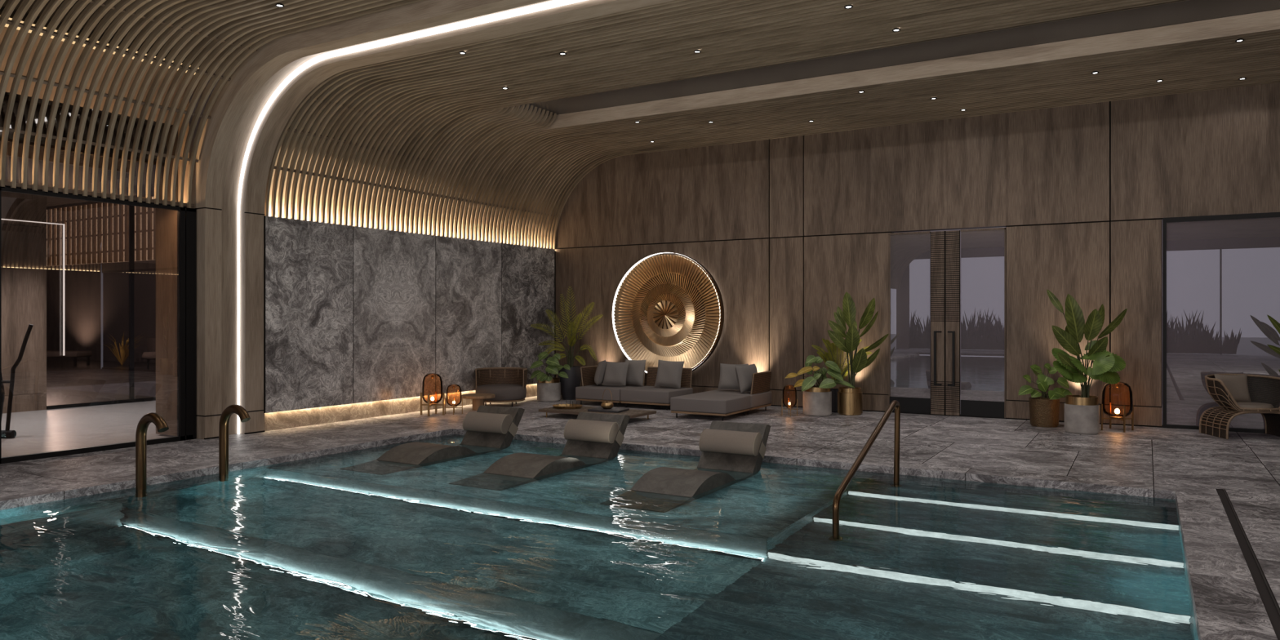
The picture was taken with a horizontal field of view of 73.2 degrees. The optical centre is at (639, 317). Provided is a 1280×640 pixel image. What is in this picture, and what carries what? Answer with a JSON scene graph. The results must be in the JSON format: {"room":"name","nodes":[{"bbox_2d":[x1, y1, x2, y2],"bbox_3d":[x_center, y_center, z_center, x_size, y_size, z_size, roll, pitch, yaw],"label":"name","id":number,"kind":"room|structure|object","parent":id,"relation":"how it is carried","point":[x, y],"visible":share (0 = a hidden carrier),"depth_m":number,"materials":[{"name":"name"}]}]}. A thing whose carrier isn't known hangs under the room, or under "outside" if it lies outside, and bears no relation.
{"room":"spa","nodes":[
{"label":"spa","id":0,"kind":"room"},
{"bbox_2d":[1,191,46,413],"bbox_3d":[-10.996,-0.300,11.786,0.100,3.600,5.192,0,0,30],"label":"wall","id":1,"kind":"structure","parent":0,"point":[24,248],"depth_m":13.73,"materials":[{"name":"brown wood"}]},
{"bbox_2d":[1,218,65,355],"bbox_3d":[-9.966,-0.455,13.423,0.010,2.170,1.860,0,0,30],"label":"light strip","id":2,"kind":"object","parent":1,"relation":"attached to","point":[64,224],"visible":0.94,"depth_m":14.21,"materials":[{"name":"white plastic"}]},
{"bbox_2d":[46,205,155,409],"bbox_3d":[-7.948,-0.300,16.958,0.080,3.600,6.800,0,0,30],"label":"window","id":3,"kind":"structure","parent":1,"relation":"in","point":[131,399],"depth_m":15.19,"materials":[{"name":"black metal"}]},
{"bbox_2d":[0,141,130,173],"bbox_3d":[-8.846,-2.900,7.745,0.100,2.000,8.400,0,0,30],"label":"wall","id":4,"kind":"structure","parent":0,"point":[9,148],"depth_m":10.61,"materials":[{"name":"brown wood"}]},
{"bbox_2d":[4,177,143,207],"bbox_3d":[-18.462,-4.150,23.363,24.500,0.100,11.600,0,0,30],"label":"ceiling","id":5,"kind":"structure","parent":0,"point":[51,201],"depth_m":29.60,"materials":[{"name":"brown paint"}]},
{"bbox_2d":[4,156,155,195],"bbox_3d":[-9.812,-2.225,10.051,3.900,0.050,11.400,0,0,30],"label":"ceiling","id":6,"kind":"structure","parent":0,"point":[8,159],"depth_m":13.40,"materials":[{"name":"grey paint"}]},
{"bbox_2d":[17,195,155,363],"bbox_3d":[-15.551,-1.290,28.322,24.500,5.620,0.100,0,0,30],"label":"wall","id":7,"kind":"structure","parent":0,"point":[97,295],"depth_m":30.29,"materials":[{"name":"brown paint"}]},
{"bbox_2d":[46,196,154,266],"bbox_3d":[-18.183,-2.950,29.765,10.500,2.100,0.015,0,0,30],"label":"panel","id":8,"kind":"object","parent":7,"relation":"attached to","point":[152,197],"visible":0.1,"depth_m":29.95,"materials":[{"name":"brown wood"}]},
{"bbox_2d":[46,195,155,266],"bbox_3d":[-18.214,-2.950,29.711,10.500,2.100,0.080,0,0,30],"label":"slatted screen","id":9,"kind":"structure","parent":0,"point":[100,217],"depth_m":30.05,"materials":[{"name":"brown wood"}]},
{"bbox_2d":[46,358,155,405],"bbox_3d":[-18.108,1.560,23.967,24.500,0.080,13.000,0,0,30],"label":"floor","id":10,"kind":"structure","parent":0,"point":[99,380],"depth_m":20.39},
{"bbox_2d":[46,351,92,366],"bbox_3d":[-18.480,1.170,27.093,2.100,0.700,0.800,0,0,2],"label":"daybed","id":11,"kind":"object","parent":10,"relation":"on","point":[74,354],"visible":0.49,"depth_m":26.73,"materials":[{"name":"brown fabric"}]},
{"bbox_2d":[98,333,144,365],"bbox_3d":[-16.301,0.970,27.219,1.530,1.099,1.512,0,0,30],"label":"ornamental grass","id":12,"kind":"object","parent":10,"relation":"on","point":[124,353],"depth_m":27.13,"materials":[{"name":"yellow plant"}]},
{"bbox_2d":[142,337,155,368],"bbox_3d":[-14.052,1.070,25.441,1.198,0.900,1.150,0,0,30],"label":"armchair","id":13,"kind":"object","parent":10,"relation":"on","point":[150,353],"visible":0.27,"depth_m":25.58,"materials":[{"name":"brown fabric"}]},
{"bbox_2d":[0,0,212,71],"bbox_3d":[-3.390,-2.525,-2.532,16.603,2.310,20.800,0,0,30],"label":"ceiling","id":14,"kind":"structure","parent":0,"point":[5,3],"depth_m":9.09,"materials":[{"name":"black wood"}]},
{"bbox_2d":[4,17,199,75],"bbox_3d":[-7.434,-2.975,6.881,0.070,0.080,8.340,0,0,30],"label":"light strip","id":15,"kind":"object","parent":14,"relation":"attached to","point":[10,19],"visible":0.02,"depth_m":9.23,"materials":[{"name":"white"}]},
{"bbox_2d":[155,62,227,435],"bbox_3d":[-5.640,-0.960,11.162,0.710,4.880,0.860,0,0,30],"label":"wall","id":16,"kind":"structure","parent":0,"point":[166,220],"depth_m":10.84,"materials":[{"name":"brown wood"}]},
{"bbox_2d":[0,0,422,208],"bbox_3d":[-3.724,-2.292,-2.432,16.336,1.925,20.634,0,0,30],"label":"ceiling","id":17,"kind":"structure","parent":0,"point":[251,24],"depth_m":9.21,"materials":[{"name":"brown wood"}]},
{"bbox_2d":[275,3,284,7],"bbox_3d":[-3.482,-3.018,8.329,0.080,0.020,0.080,0,0,30],"label":"recessed light","id":18,"kind":"object","parent":17,"relation":"in","point":[278,5],"visible":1,"depth_m":8.32,"materials":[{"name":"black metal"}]},
{"bbox_2d":[0,26,555,413],"bbox_3d":[-8.988,-0.742,4.941,0.619,4.523,28.020,0,0,30],"label":"wall","id":19,"kind":"structure","parent":0,"point":[308,264],"depth_m":12.86,"materials":[{"name":"grey stone"}]},
{"bbox_2d":[0,185,195,463],"bbox_3d":[-7.727,-0.950,7.088,0.284,4.900,8.400,0,0,30],"label":"window frame","id":20,"kind":"structure","parent":19,"relation":"in","point":[186,217],"depth_m":10.49,"materials":[{"name":"black metal"}]},
{"bbox_2d":[195,207,264,439],"bbox_3d":[-5.223,0.074,10.992,0.222,2.852,0.833,0,0,30],"label":"trim","id":21,"kind":"structure","parent":19,"relation":"attached to","point":[200,207],"depth_m":10.74,"materials":[{"name":"black"}]},
{"bbox_2d":[264,383,537,431],"bbox_3d":[-3.356,1.377,14.094,0.040,0.245,6.410,0,0,30],"label":"baseboard","id":22,"kind":"structure","parent":19,"relation":"attached to","point":[324,415],"depth_m":12.64,"materials":[{"name":"brown stone"}]},
{"bbox_2d":[237,0,586,434],"bbox_3d":[1.784,-0.824,7.020,16.142,4.647,0.025,0,0,30],"label":"light strip","id":23,"kind":"object","parent":19,"relation":"attached to","point":[548,5],"visible":1,"depth_m":10.14,"materials":[{"name":"white plastic"}]},
{"bbox_2d":[195,0,675,439],"bbox_3d":[1.753,-0.910,6.897,16.560,4.820,0.830,0,0,30],"label":"arch","id":24,"kind":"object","parent":19,"relation":"attached to","point":[236,110],"depth_m":10.62,"materials":[{"name":"brown wood"}]},
{"bbox_2d":[268,112,551,248],"bbox_3d":[-2.829,-2.202,13.825,1.330,1.804,6.460,0,0,30],"label":"wall","id":25,"kind":"structure","parent":0,"point":[273,172],"depth_m":12.54,"materials":[{"name":"beige wood"}]},
{"bbox_2d":[537,382,560,401],"bbox_3d":[-1.634,1.331,15.466,0.424,0.331,0.424,0,0,30],"label":"pot","id":26,"kind":"object","parent":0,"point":[546,391],"depth_m":15.28,"materials":[{"name":"concrete"}]},
{"bbox_2d":[557,365,581,399],"bbox_3d":[-1.292,1.198,15.752,0.435,0.596,0.435,0,0,30],"label":"pot","id":27,"kind":"object","parent":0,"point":[568,385],"depth_m":15.58,"materials":[{"name":"black ceramic"}]},
{"bbox_2d":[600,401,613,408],"bbox_3d":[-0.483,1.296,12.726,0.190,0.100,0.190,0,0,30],"label":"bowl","id":28,"kind":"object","parent":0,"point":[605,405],"depth_m":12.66,"materials":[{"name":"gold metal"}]},
{"bbox_2d":[0,395,1279,607],"bbox_3d":[-1.923,1.500,0.793,16.112,0.001,28.012,0,0,30],"label":"floor","id":29,"kind":"structure","parent":0,"point":[1263,534],"depth_m":9.85,"materials":[{"name":"stone"}]},
{"bbox_2d":[420,373,444,416],"bbox_3d":[-3.188,1.180,13.236,0.309,0.640,0.309,0,0,-41],"label":"lantern","id":30,"kind":"object","parent":29,"relation":"on","point":[429,404],"visible":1,"depth_m":13.24,"materials":[{"name":"orange glass"}]},
{"bbox_2d":[444,384,462,414],"bbox_3d":[-2.891,1.270,13.386,0.235,0.460,0.235,0,0,-44],"label":"lantern","id":31,"kind":"object","parent":29,"relation":"on","point":[453,406],"visible":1,"depth_m":13.40,"materials":[{"name":"orange glass"}]},
{"bbox_2d":[461,393,495,410],"bbox_3d":[-2.618,1.377,13.968,0.536,0.246,0.536,0,0,30],"label":"side table","id":32,"kind":"object","parent":29,"relation":"on","point":[478,399],"visible":0.9,"depth_m":13.87,"materials":[{"name":"brown wood"}]},
{"bbox_2d":[474,367,527,406],"bbox_3d":[-2.367,1.186,14.702,0.886,0.628,0.876,0,0,30],"label":"tub chair","id":33,"kind":"object","parent":29,"relation":"on","point":[508,384],"visible":0.98,"depth_m":14.73,"materials":[{"name":"fabric"}]},
{"bbox_2d":[475,383,526,400],"bbox_3d":[-2.368,1.268,14.691,0.857,0.227,0.857,0,0,30],"label":"seat cushion","id":34,"kind":"object","parent":33,"relation":"on","point":[503,392],"depth_m":14.37,"materials":[{"name":"grey fabric"}]},
{"bbox_2d":[529,351,570,401],"bbox_3d":[-1.602,1.057,15.425,0.658,0.878,0.532,0,0,30],"label":"philodendron","id":35,"kind":"object","parent":29,"relation":"on","point":[548,388],"visible":1,"depth_m":15.31,"materials":[{"name":"plant"}]},
{"bbox_2d":[530,286,603,399],"bbox_3d":[-1.330,0.464,15.749,1.322,2.065,0.444,0,0,3],"label":"potted palm","id":36,"kind":"object","parent":29,"relation":"on","point":[568,385],"visible":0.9,"depth_m":15.71,"materials":[{"name":"plant"}]},
{"bbox_2d":[538,406,656,418],"bbox_3d":[-0.641,1.438,12.842,1.630,0.125,0.720,0,0,30],"label":"coffee table","id":37,"kind":"object","parent":29,"relation":"on","point":[633,413],"visible":0.64,"depth_m":12.68,"materials":[{"name":"brown wood"}]},
{"bbox_2d":[552,403,582,408],"bbox_3d":[-1.106,1.355,13.127,0.472,0.041,0.428,0,0,30],"label":"serving tray","id":38,"kind":"object","parent":37,"relation":"on","point":[566,406],"visible":1,"depth_m":13.07,"materials":[{"name":"gold metal"}]},
{"bbox_2d":[587,406,629,413],"bbox_3d":[-0.462,1.361,12.703,0.500,0.028,0.380,0,0,24],"label":"tray","id":39,"kind":"object","parent":37,"relation":"on","point":[596,409],"visible":1,"depth_m":12.62,"materials":[{"name":"black paint"}]},
{"bbox_2d":[600,388,613,408],"bbox_3d":[-0.483,1.197,12.726,0.190,0.298,0.190,0,0,30],"label":"basket","id":40,"kind":"object","parent":39,"relation":"on","point":[605,405],"visible":1,"depth_m":12.66,"materials":[{"name":"gold metal"}]},
{"bbox_2d":[575,365,644,407],"bbox_3d":[-0.523,1.181,14.964,0.944,0.639,0.899,0,0,30],"label":"module","id":41,"kind":"object","parent":29,"relation":"on","point":[589,390],"visible":0.48,"depth_m":14.69,"materials":[{"name":"grey fabric"}]},
{"bbox_2d":[594,360,606,385],"bbox_3d":[-0.678,0.965,15.079,0.229,0.424,0.437,0,0,2],"label":"cushion","id":42,"kind":"object","parent":41,"relation":"on","point":[601,368],"visible":0.82,"depth_m":14.89,"materials":[{"name":"grey fabric"}]},
{"bbox_2d":[575,383,644,400],"bbox_3d":[-0.509,1.294,14.939,0.895,0.201,0.870,0,0,30],"label":"seat cushion","id":43,"kind":"object","parent":41,"relation":"on","point":[587,392],"depth_m":14.63,"materials":[{"name":"grey fabric"}]},
{"bbox_2d":[602,361,629,386],"bbox_3d":[-0.417,0.965,14.834,0.437,0.402,0.243,0,0,22],"label":"cushion","id":44,"kind":"object","parent":41,"relation":"on","point":[615,373],"visible":1,"depth_m":14.76,"materials":[{"name":"grey fabric"}]},
{"bbox_2d":[625,359,645,386],"bbox_3d":[-0.104,0.955,14.952,0.447,0.447,0.215,0,0,36],"label":"cushion","id":45,"kind":"object","parent":41,"relation":"on","point":[636,368],"visible":0.79,"depth_m":14.85,"materials":[{"name":"grey fabric"}]},
{"bbox_2d":[620,366,693,409],"bbox_3d":[0.292,1.181,14.486,0.925,0.639,0.899,0,0,30],"label":"module","id":46,"kind":"object","parent":29,"relation":"on","point":[650,394],"visible":0.65,"depth_m":14.25,"materials":[{"name":"grey fabric"}]},
{"bbox_2d":[620,386,693,404],"bbox_3d":[0.284,1.294,14.473,0.925,0.201,0.870,0,0,30],"label":"seat cushion","id":47,"kind":"object","parent":46,"relation":"on","point":[642,394],"depth_m":14.17,"materials":[{"name":"grey fabric"}]},
{"bbox_2d":[654,360,684,388],"bbox_3d":[0.495,0.952,14.531,0.493,0.463,0.239,0,0,24],"label":"cushion","id":48,"kind":"object","parent":46,"relation":"on","point":[668,372],"visible":1,"depth_m":14.46,"materials":[{"name":"grey fabric"}]},
{"bbox_2d":[670,392,750,421],"bbox_3d":[1.073,1.347,13.031,0.915,0.307,0.920,0,0,30],"label":"module","id":49,"kind":"object","parent":29,"relation":"on","point":[698,403],"visible":1,"depth_m":12.71,"materials":[{"name":"grey fabric"}]},
{"bbox_2d":[701,370,771,414],"bbox_3d":[1.534,1.181,13.798,0.934,0.639,0.850,0,0,30],"label":"module","id":50,"kind":"object","parent":29,"relation":"on","point":[760,395],"visible":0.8,"depth_m":13.58,"materials":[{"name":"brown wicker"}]},
{"bbox_2d":[717,363,748,390],"bbox_3d":[1.502,0.960,13.915,0.467,0.421,0.248,0,0,20],"label":"cushion","id":51,"kind":"object","parent":50,"relation":"on","point":[728,380],"visible":0.7,"depth_m":13.87,"materials":[{"name":"grey fabric"}]},
{"bbox_2d":[701,389,771,408],"bbox_3d":[1.526,1.294,13.802,0.915,0.201,0.850,0,0,30],"label":"seat cushion","id":52,"kind":"object","parent":50,"relation":"on","point":[759,398],"depth_m":13.58,"materials":[{"name":"grey fabric"}]},
{"bbox_2d":[734,364,757,392],"bbox_3d":[1.706,0.960,13.633,0.467,0.430,0.231,0,0,-42],"label":"cushion","id":53,"kind":"object","parent":50,"relation":"on","point":[744,373],"visible":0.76,"depth_m":13.51,"materials":[{"name":"grey fabric"}]},
{"bbox_2d":[782,384,797,416],"bbox_3d":[2.284,1.265,13.154,0.215,0.470,0.215,0,0,-33],"label":"lantern","id":54,"kind":"object","parent":29,"relation":"on","point":[796,399],"visible":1,"depth_m":13.17,"materials":[{"name":"orange glass"}]},
{"bbox_2d":[785,355,854,416],"bbox_3d":[2.743,1.040,13.129,0.918,0.913,0.574,0,0,30],"label":"philodendron","id":55,"kind":"object","parent":29,"relation":"on","point":[817,399],"visible":1,"depth_m":13.08,"materials":[{"name":"plant"}]},
{"bbox_2d":[803,391,831,416],"bbox_3d":[2.719,1.313,13.223,0.432,0.366,0.432,0,0,30],"label":"pot","id":56,"kind":"object","parent":55,"relation":"on","point":[815,403],"depth_m":13.04,"materials":[{"name":"concrete"}]},
{"bbox_2d":[811,337,871,412],"bbox_3d":[3.228,0.912,13.660,1.007,1.167,0.260,0,0,9],"label":"potted palm","id":57,"kind":"object","parent":29,"relation":"on","point":[830,346],"visible":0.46,"depth_m":13.67,"materials":[{"name":"green plant"}]},
{"bbox_2d":[831,388,838,412],"bbox_3d":[3.135,1.318,13.675,0.260,0.356,0.260,0,0,30],"label":"pot","id":58,"kind":"object","parent":57,"relation":"on","point":[834,391],"depth_m":13.57,"materials":[{"name":"black ceramic"}]},
{"bbox_2d":[827,292,888,415],"bbox_3d":[3.368,0.549,13.294,0.899,1.894,0.386,0,0,18],"label":"potted plant","id":59,"kind":"object","parent":29,"relation":"on","point":[850,399],"visible":0.98,"depth_m":13.27,"materials":[{"name":"green plant"}]},
{"bbox_2d":[837,386,862,415],"bbox_3d":[3.247,1.293,13.331,0.380,0.406,0.380,0,0,30],"label":"pot","id":60,"kind":"object","parent":59,"relation":"on","point":[850,399],"depth_m":13.17,"materials":[{"name":"gold metal"}]},
{"bbox_2d":[1017,363,1072,426],"bbox_3d":[5.566,1.069,11.826,0.555,0.855,0.520,0,0,43],"label":"leaf plant","id":61,"kind":"object","parent":29,"relation":"on","point":[1044,411],"visible":0.98,"depth_m":11.75,"materials":[{"name":"green plant"}]},
{"bbox_2d":[1046,288,1127,434],"bbox_3d":[5.818,0.563,11.155,0.990,1.867,0.539,0,0,15],"label":"palm","id":62,"kind":"object","parent":29,"relation":"on","point":[1082,412],"visible":1,"depth_m":11.12,"materials":[{"name":"plant"}]},
{"bbox_2d":[1064,403,1099,434],"bbox_3d":[5.738,1.310,11.196,0.408,0.371,0.408,0,0,30],"label":"pot","id":63,"kind":"object","parent":62,"relation":"on","point":[1079,418],"depth_m":11.03,"materials":[{"name":"concrete"}]},
{"bbox_2d":[1100,382,1133,432],"bbox_3d":[6.338,1.177,11.447,0.364,0.645,0.364,0,0,44],"label":"lantern","id":64,"kind":"object","parent":29,"relation":"on","point":[1122,417],"visible":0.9,"depth_m":11.45,"materials":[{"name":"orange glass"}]},
{"bbox_2d":[1111,413,1123,417],"bbox_3d":[6.338,1.306,11.447,0.153,0.054,0.153,0,0,5],"label":"socket","id":65,"kind":"object","parent":64,"relation":"attached to","point":[1117,415],"depth_m":11.44,"materials":[{"name":"brown metal"}]},
{"bbox_2d":[1199,373,1279,439],"bbox_3d":[7.652,1.116,10.886,0.910,0.768,0.788,0,0,8],"label":"wicker chair","id":66,"kind":"object","parent":29,"relation":"on","point":[1235,394],"visible":1,"depth_m":10.95,"materials":[{"name":"wicker"}]},
{"bbox_2d":[1266,314,1279,372],"bbox_3d":[8.099,0.601,10.378,1.087,1.790,0.380,0,0,-15],"label":"plant","id":67,"kind":"object","parent":29,"relation":"on","point":[1274,322],"visible":1,"depth_m":10.36,"materials":[{"name":"green plant"}]},
{"bbox_2d":[1,400,1279,639],"bbox_3d":[-4.200,1.544,2.130,21.400,0.088,28.020,0,0,30],"label":"floor","id":68,"kind":"structure","parent":0,"point":[72,428],"depth_m":11.10,"materials":[{"name":"grey stone"}]},
{"bbox_2d":[1,324,33,438],"bbox_3d":[-8.087,0.791,10.694,1.111,1.416,0.100,0,0,0],"label":"exercise machine","id":69,"kind":"object","parent":68,"relation":"on","point":[6,433],"visible":0.98,"depth_m":10.68,"materials":[{"name":"black metal"}]},
{"bbox_2d":[0,424,1277,639],"bbox_3d":[-3.363,1.544,2.005,8.890,0.092,18.047,0,0,30],"label":"pool coping","id":70,"kind":"object","parent":68,"relation":"on","point":[1228,604],"visible":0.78,"depth_m":7.54,"materials":[{"name":"stone"}]},
{"bbox_2d":[218,404,250,475],"bbox_3d":[-4.017,1.391,8.539,0.432,1.059,0.091,0,0,30],"label":"spout","id":71,"kind":"object","parent":70,"relation":"on","point":[241,411],"visible":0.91,"depth_m":8.58,"materials":[{"name":"brown metal"}]},
{"bbox_2d":[1222,488,1279,616],"bbox_3d":[0.497,1.514,-0.263,0.056,0.032,18.050,0,0,30],"label":"trim","id":72,"kind":"structure","parent":68,"relation":"in","point":[1228,499],"depth_m":5.32,"materials":[{"name":"grey metal"}]},
{"bbox_2d":[264,0,1279,248],"bbox_3d":[3.605,-2.296,10.050,16.036,1.928,6.434,0,0,30],"label":"ceiling","id":73,"kind":"structure","parent":0,"point":[446,91],"depth_m":11.38,"materials":[{"name":"brown wood"}]},
{"bbox_2d":[273,75,569,216],"bbox_3d":[-2.716,-2.502,13.759,1.238,1.096,6.460,0,0,30],"label":"ceiling","id":74,"kind":"structure","parent":73,"relation":"attached to","point":[329,103],"depth_m":12.43,"materials":[{"name":"brown wood"}]},
{"bbox_2d":[458,51,466,54],"bbox_3d":[-2.023,-3.018,9.827,0.080,0.020,0.080,0,0,30],"label":"recessed light","id":75,"kind":"object","parent":73,"relation":"in","point":[460,52],"visible":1,"depth_m":9.81,"materials":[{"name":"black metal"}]},
{"bbox_2d":[559,51,566,55],"bbox_3d":[-0.883,-3.018,9.853,0.080,0.020,0.080,0,0,30],"label":"recessed light","id":76,"kind":"object","parent":73,"relation":"in","point":[563,53],"visible":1,"depth_m":9.84,"materials":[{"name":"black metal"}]},
{"bbox_2d":[693,49,700,53],"bbox_3d":[0.649,-3.018,9.777,0.080,0.020,0.080,0,0,30],"label":"recessed light","id":77,"kind":"object","parent":73,"relation":"in","point":[695,51],"visible":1,"depth_m":9.76,"materials":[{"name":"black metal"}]},
{"bbox_2d":[844,4,853,8],"bbox_3d":[2.025,-3.018,8.367,0.080,0.020,0.080,0,0,30],"label":"recessed light","id":78,"kind":"object","parent":73,"relation":"in","point":[846,6],"visible":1,"depth_m":8.37,"materials":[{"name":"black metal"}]},
{"bbox_2d":[484,0,1279,129],"bbox_3d":[3.562,-3.239,10.027,12.770,0.023,1.560,0,0,30],"label":"ceiling recess","id":79,"kind":"structure","parent":73,"relation":"attached to","point":[1188,11],"depth_m":10.38,"materials":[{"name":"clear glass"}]},
{"bbox_2d":[892,27,900,31],"bbox_3d":[2.689,-3.018,9.043,0.080,0.020,0.080,0,0,30],"label":"recessed light","id":80,"kind":"object","parent":73,"relation":"in","point":[895,29],"visible":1,"depth_m":9.03,"materials":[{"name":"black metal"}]},
{"bbox_2d":[1235,38,1244,42],"bbox_3d":[6.531,-3.018,9.385,0.080,0.020,0.080,0,0,30],"label":"recessed light","id":81,"kind":"object","parent":73,"relation":"in","point":[1238,40],"visible":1,"depth_m":9.38,"materials":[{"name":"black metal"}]},
{"bbox_2d":[552,82,1279,427],"bbox_3d":[5.143,-0.975,13.006,16.300,5.050,0.200,0,0,30],"label":"wall","id":82,"kind":"structure","parent":0,"point":[1216,152],"depth_m":13.28,"materials":[{"name":"brown wood"}]},
{"bbox_2d":[611,252,724,373],"bbox_3d":[0.501,-0.045,15.470,2.238,2.238,0.249,0,0,30],"label":"disc","id":83,"kind":"object","parent":82,"relation":"attached to","point":[671,308],"visible":0.97,"depth_m":15.40,"materials":[{"name":"brown metal"}]},
{"bbox_2d":[888,227,1006,417],"bbox_3d":[4.654,0.079,13.157,1.720,2.818,0.125,0,0,30],"label":"door","id":84,"kind":"structure","parent":82,"relation":"in","point":[925,265],"depth_m":13.13,"materials":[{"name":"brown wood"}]},
{"bbox_2d":[1162,212,1279,433],"bbox_3d":[9.601,0.075,10.296,5.746,2.850,0.080,0,0,30],"label":"window","id":85,"kind":"structure","parent":82,"relation":"in","point":[1221,273],"depth_m":11.45,"materials":[{"name":"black glass"}]},
{"bbox_2d":[899,226,1005,413],"bbox_3d":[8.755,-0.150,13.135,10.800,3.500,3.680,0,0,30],"label":"door frame","id":86,"kind":"structure","parent":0,"point":[998,227],"depth_m":16.66,"materials":[{"name":"brown paint"}]},
{"bbox_3d":[-3.442,2.395,1.870,8.470,1.610,17.940,0,0,30],"label":"floor","id":87,"kind":"structure","parent":0,"visible":0},
{"bbox_2d":[377,405,524,464],"bbox_3d":[-2.300,1.427,9.917,0.638,0.606,2.335,0,0,30],"label":"lounger","id":88,"kind":"object","parent":87,"relation":"on","point":[491,426],"visible":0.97,"depth_m":10.47,"materials":[{"name":"fabric"}]},
{"bbox_2d":[483,412,630,478],"bbox_3d":[-0.977,1.427,9.140,0.638,0.606,2.335,0,0,30],"label":"lounger","id":89,"kind":"object","parent":87,"relation":"on","point":[597,435],"visible":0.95,"depth_m":9.69,"materials":[{"name":"plastic"}]},
{"bbox_2d":[0,434,1198,639],"bbox_3d":[-3.442,1.570,1.870,8.272,0.001,17.741,0,0,30],"label":"pool water","id":90,"kind":"object","parent":87,"relation":"in","point":[353,544],"visible":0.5,"depth_m":5.59,"materials":[{"name":"teal liquid"}]},
{"bbox_2d":[135,412,168,489],"bbox_3d":[-4.417,1.391,7.800,0.432,1.059,0.091,0,0,30],"label":"spout","id":91,"kind":"object","parent":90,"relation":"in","point":[158,420],"visible":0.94,"depth_m":7.85,"materials":[{"name":"brown metal"}]},
{"bbox_2d":[630,421,770,497],"bbox_3d":[0.519,1.427,8.262,0.638,0.606,2.335,0,0,30],"label":"lounger","id":92,"kind":"object","parent":87,"relation":"on","point":[726,446],"visible":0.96,"depth_m":8.81,"materials":[{"name":"plastic"}]},
{"bbox_3d":[-0.997,2.465,0.435,2.600,1.470,17.740,0,0,30],"label":"floor","id":93,"kind":"structure","parent":0,"visible":0},
{"bbox_2d":[832,400,900,523],"bbox_3d":[1.975,1.417,7.413,0.104,1.267,1.980,0,0,30],"label":"pool handrail","id":94,"kind":"object","parent":93,"relation":"on","point":[895,404],"visible":0.73,"depth_m":7.56,"materials":[{"name":"brown metal"}]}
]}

